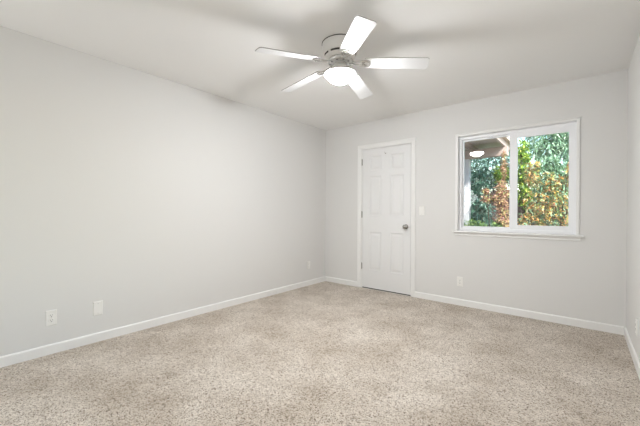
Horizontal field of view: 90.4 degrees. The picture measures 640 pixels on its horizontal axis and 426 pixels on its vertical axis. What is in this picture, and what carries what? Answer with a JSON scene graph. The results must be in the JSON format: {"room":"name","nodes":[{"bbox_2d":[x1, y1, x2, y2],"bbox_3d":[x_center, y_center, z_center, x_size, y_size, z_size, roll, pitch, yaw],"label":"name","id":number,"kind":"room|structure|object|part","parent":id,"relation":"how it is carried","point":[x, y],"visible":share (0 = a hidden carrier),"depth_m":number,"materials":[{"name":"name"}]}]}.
{"room":"empty bedroom","nodes":[
{"label":"empty bedroom","id":0,"kind":"room"},
{"bbox_2d":[0,26,325,355],"bbox_3d":[-2.062,-0.056,2.649,0.140,2.560,6.600,0,0,39],"label":"wall","id":1,"kind":"structure","parent":0,"point":[147,196],"depth_m":2.93,"materials":[{"name":"white paint"}]},
{"bbox_2d":[45,309,56,326],"bbox_3d":[-2.105,0.821,2.488,0.010,0.120,0.070,0,0,39],"label":"power outlet","id":2,"kind":"object","parent":1,"relation":"attached to","point":[51,315],"visible":1,"depth_m":2.48,"materials":[{"name":"white plastic"}]},
{"bbox_2d":[93,300,102,315],"bbox_3d":[-1.908,0.818,2.729,0.008,0.118,0.070,0,0,39],"label":"blank wall plate","id":3,"kind":"object","parent":1,"relation":"attached to","point":[97,306],"visible":1,"depth_m":2.73,"materials":[{"name":"white plastic"}]},
{"bbox_2d":[0,276,325,367],"bbox_3d":[-2.008,1.066,2.606,0.013,0.077,6.600,0,0,39],"label":"baseboard","id":4,"kind":"structure","parent":1,"relation":"attached to","point":[30,354],"depth_m":2.93,"materials":[{"name":"white paint"}]},
{"bbox_2d":[0,281,639,425],"bbox_3d":[-0.653,1.175,1.489,3.526,0.120,6.600,0,0,39],"label":"floor","id":5,"kind":"structure","parent":0,"point":[325,353],"depth_m":2.24,"materials":[{"name":"beige carpet"}]},
{"bbox_2d":[0,0,639,129],"bbox_3d":[-0.642,-1.385,1.478,3.806,0.120,6.880,0,0,39],"label":"ceiling","id":6,"kind":"structure","parent":0,"point":[475,49],"depth_m":2.46,"materials":[{"name":"white paint"}]},
{"bbox_2d":[255,15,429,98],"bbox_3d":[0.142,-1.172,2.527,1.266,0.310,1.289,0,0,39],"label":"ceiling fan","id":7,"kind":"object","parent":6,"relation":"hanging from","point":[339,50],"visible":1,"depth_m":2.41,"materials":[{"name":"white metal"}]},
{"bbox_3d":[-0.223,-1.148,2.299,0.478,0.006,0.132,-5,15,-27],"label":"fan blade","id":8,"kind":"part","parent":7,"relation":"part of","materials":[{"name":"white wood"}]},
{"bbox_3d":[-0.148,-1.150,2.792,0.478,0.006,0.132,-6,8,44],"label":"fan blade","id":9,"kind":"part","parent":7,"relation":"part of","materials":[{"name":"white"}]},
{"bbox_3d":[0.158,-1.052,2.494,0.222,0.072,0.222,0,0,39],"label":"lamp shade","id":10,"kind":"part","parent":7,"relation":"part of","materials":[{"name":"white glass"}]},
{"bbox_3d":[0.158,-1.186,2.494,0.198,0.037,0.198,0,0,39],"label":"rotor plate","id":11,"kind":"part","parent":7,"relation":"part of","materials":[{"name":"white metal"}]},
{"bbox_3d":[0.232,-1.145,2.073,0.132,0.006,0.478,12,3,-11],"label":"fan blade","id":12,"kind":"part","parent":7,"relation":"part of","materials":[{"name":"white wood"}]},
{"bbox_3d":[0.348,-1.148,2.877,0.132,0.006,0.478,-13,-10,25],"label":"fan blade","id":13,"kind":"part","parent":7,"relation":"part of","materials":[{"name":"white"}]},
{"bbox_3d":[0.581,-1.145,2.428,0.478,0.006,0.132,5,-11,9],"label":"fan blade","id":14,"kind":"part","parent":7,"relation":"part of","materials":[{"name":"white wood"}]},
{"bbox_2d":[325,69,627,326],"bbox_3d":[1.495,-0.048,4.085,3.806,2.560,0.140,0,0,39],"label":"wall","id":15,"kind":"structure","parent":0,"point":[585,279],"depth_m":3.48,"materials":[{"name":"white paint"}]},
{"bbox_2d":[325,276,356,286],"bbox_3d":[0.326,1.065,4.950,0.608,0.077,0.013,0,0,39],"label":"baseboard","id":16,"kind":"structure","parent":15,"relation":"attached to","point":[329,279],"depth_m":4.93,"materials":[{"name":"white paint"}]},
{"bbox_2d":[361,142,411,295],"bbox_3d":[0.941,0.080,4.499,0.780,2.055,0.206,0,0,39],"label":"door","id":17,"kind":"structure","parent":15,"relation":"in","point":[386,170],"depth_m":4.45,"materials":[{"name":"white paint"}]},
{"bbox_2d":[357,137,415,296],"bbox_3d":[0.909,0.055,4.465,0.896,2.105,0.019,0,0,39],"label":"door frame","id":18,"kind":"structure","parent":15,"relation":"attached to","point":[408,140],"depth_m":4.25,"materials":[{"name":"white paint"}]},
{"bbox_2d":[419,206,424,214],"bbox_3d":[1.324,-0.029,4.128,0.073,0.117,0.011,0,0,39],"label":"light switch","id":19,"kind":"object","parent":15,"relation":"attached to","point":[421,208],"visible":1,"depth_m":4.12,"materials":[{"name":"white plastic"}]},
{"bbox_2d":[457,277,462,286],"bbox_3d":[1.688,0.828,3.831,0.070,0.114,0.009,0,0,39],"label":"power outlet","id":20,"kind":"object","parent":15,"relation":"attached to","point":[459,279],"visible":1,"depth_m":3.82,"materials":[{"name":"white plastic"}]},
{"bbox_2d":[452,116,583,240],"bbox_3d":[2.129,-0.337,3.521,1.234,1.224,0.160,0,0,39],"label":"window","id":21,"kind":"structure","parent":15,"relation":"in","point":[571,126],"depth_m":3.48,"materials":[{"name":"white paint"}]},
{"bbox_3d":[1.962,-0.353,3.735,0.536,1.065,0.030,0,0,39],"label":"fixed sash","id":22,"kind":"part","parent":21,"relation":"part of","materials":[{"name":"white plastic"}]},
{"bbox_3d":[2.104,0.226,3.496,1.234,0.018,0.090,0,0,39],"label":"sill","id":23,"kind":"part","parent":21,"relation":"part of","materials":[{"name":"white paint"}]},
{"bbox_3d":[2.344,-0.350,3.379,0.560,1.065,0.030,0,0,39],"label":"sliding sash","id":24,"kind":"part","parent":21,"relation":"part of","materials":[{"name":"white plastic"}]},
{"bbox_2d":[415,291,623,334],"bbox_3d":[2.022,1.078,3.552,1.996,0.077,0.013,0,0,39],"label":"baseboard","id":25,"kind":"structure","parent":15,"relation":"attached to","point":[598,326],"depth_m":3.38,"materials":[{"name":"white paint"}]},
{"bbox_2d":[626,33,639,361],"bbox_3d":[0.767,-0.035,0.318,0.140,2.560,6.600,0,0,39],"label":"wall","id":26,"kind":"structure","parent":0,"point":[633,134],"depth_m":2.53,"materials":[{"name":"white paint"}]},
{"bbox_2d":[624,327,639,379],"bbox_3d":[0.703,1.087,0.372,0.013,0.077,6.600,0,0,39],"label":"baseboard","id":27,"kind":"structure","parent":26,"relation":"attached to","point":[636,362],"depth_m":2.43,"materials":[{"name":"white paint"}]},
{"bbox_2d":[635,318,637,335],"bbox_3d":[2.331,0.840,2.341,0.009,0.114,0.070,0,0,39],"label":"power outlet","id":28,"kind":"object","parent":26,"relation":"attached to","point":[636,320],"visible":1,"depth_m":2.32,"materials":[{"name":"white plastic"}]},
{"label":"outside","id":29,"kind":"structure","parent":0,"visible":0},
{"bbox_3d":[3.036,1.368,4.022,22.000,0.100,30.000,0,0,39],"label":"ground","id":30,"kind":"structure","parent":29,"visible":0},
{"bbox_2d":[461,218,503,230],"bbox_3d":[2.705,0.723,5.449,1.068,1.290,0.394,0,0,36],"label":"ground cover","id":31,"kind":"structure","parent":30,"relation":"on","point":[495,223],"depth_m":5.44,"materials":[{"name":"green plant"}]},
{"bbox_2d":[471,164,496,226],"bbox_3d":[2.965,0.181,6.128,0.865,2.264,0.772,0,0,39],"label":"oleander","id":32,"kind":"object","parent":30,"relation":"on","point":[481,212],"visible":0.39,"depth_m":5.99,"materials":[{"name":"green plant"}]},
{"bbox_2d":[464,137,509,225],"bbox_3d":[1.111,0.001,6.186,4.260,2.600,2.605,0,0,39],"label":"porch roof","id":33,"kind":"structure","parent":30,"relation":"on","point":[488,148],"depth_m":5.67,"materials":[{"name":"beige"}]},
{"bbox_3d":[2.680,0.167,5.836,0.170,2.284,0.170,0,0,39],"label":"post","id":34,"kind":"part","parent":33,"relation":"part of","materials":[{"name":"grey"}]},
{"bbox_2d":[481,151,509,226],"bbox_3d":[2.948,0.139,5.327,0.510,2.352,0.386,0,0,39],"label":"nandina","id":35,"kind":"object","parent":30,"relation":"on","point":[502,192],"visible":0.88,"depth_m":5.24,"materials":[{"name":"orange plant"}]},
{"bbox_2d":[471,152,523,226],"bbox_3d":[3.528,-0.097,6.631,1.490,2.815,0.587,0,0,39],"label":"shrub","id":36,"kind":"object","parent":30,"relation":"on","point":[493,164],"visible":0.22,"depth_m":6.55,"materials":[{"name":"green plant"}]},
{"bbox_2d":[492,138,540,224],"bbox_3d":[3.466,-0.005,5.651,0.810,2.641,0.478,0,0,39],"label":"shrub","id":37,"kind":"object","parent":30,"relation":"on","point":[523,156],"visible":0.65,"depth_m":5.52,"materials":[{"name":"green plant"}]},
{"bbox_2d":[474,189,568,226],"bbox_3d":[4.127,0.372,7.696,7.000,1.870,0.060,0,0,39],"label":"fence","id":38,"kind":"object","parent":30,"relation":"on","point":[539,189],"visible":0.02,"depth_m":7.31,"materials":[{"name":"brown wood"}]},
{"bbox_2d":[517,159,568,234],"bbox_3d":[3.572,0.231,4.871,1.019,2.177,0.574,0,0,39],"label":"nandina","id":39,"kind":"object","parent":30,"relation":"on","point":[529,170],"visible":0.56,"depth_m":4.90,"materials":[{"name":"orange plant"}]},
{"bbox_2d":[524,132,568,224],"bbox_3d":[5.060,-0.365,6.272,1.929,3.370,0.788,0,0,39],"label":"willow tree","id":40,"kind":"object","parent":30,"relation":"on","point":[557,146],"visible":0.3,"depth_m":6.43,"materials":[{"name":"green plant"}]},
{"bbox_2d":[529,156,568,225],"bbox_3d":[4.257,0.119,5.766,1.201,2.400,0.624,0,0,39],"label":"bush","id":41,"kind":"object","parent":30,"relation":"on","point":[545,162],"visible":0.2,"depth_m":5.73,"materials":[{"name":"green plant"}]}
]}

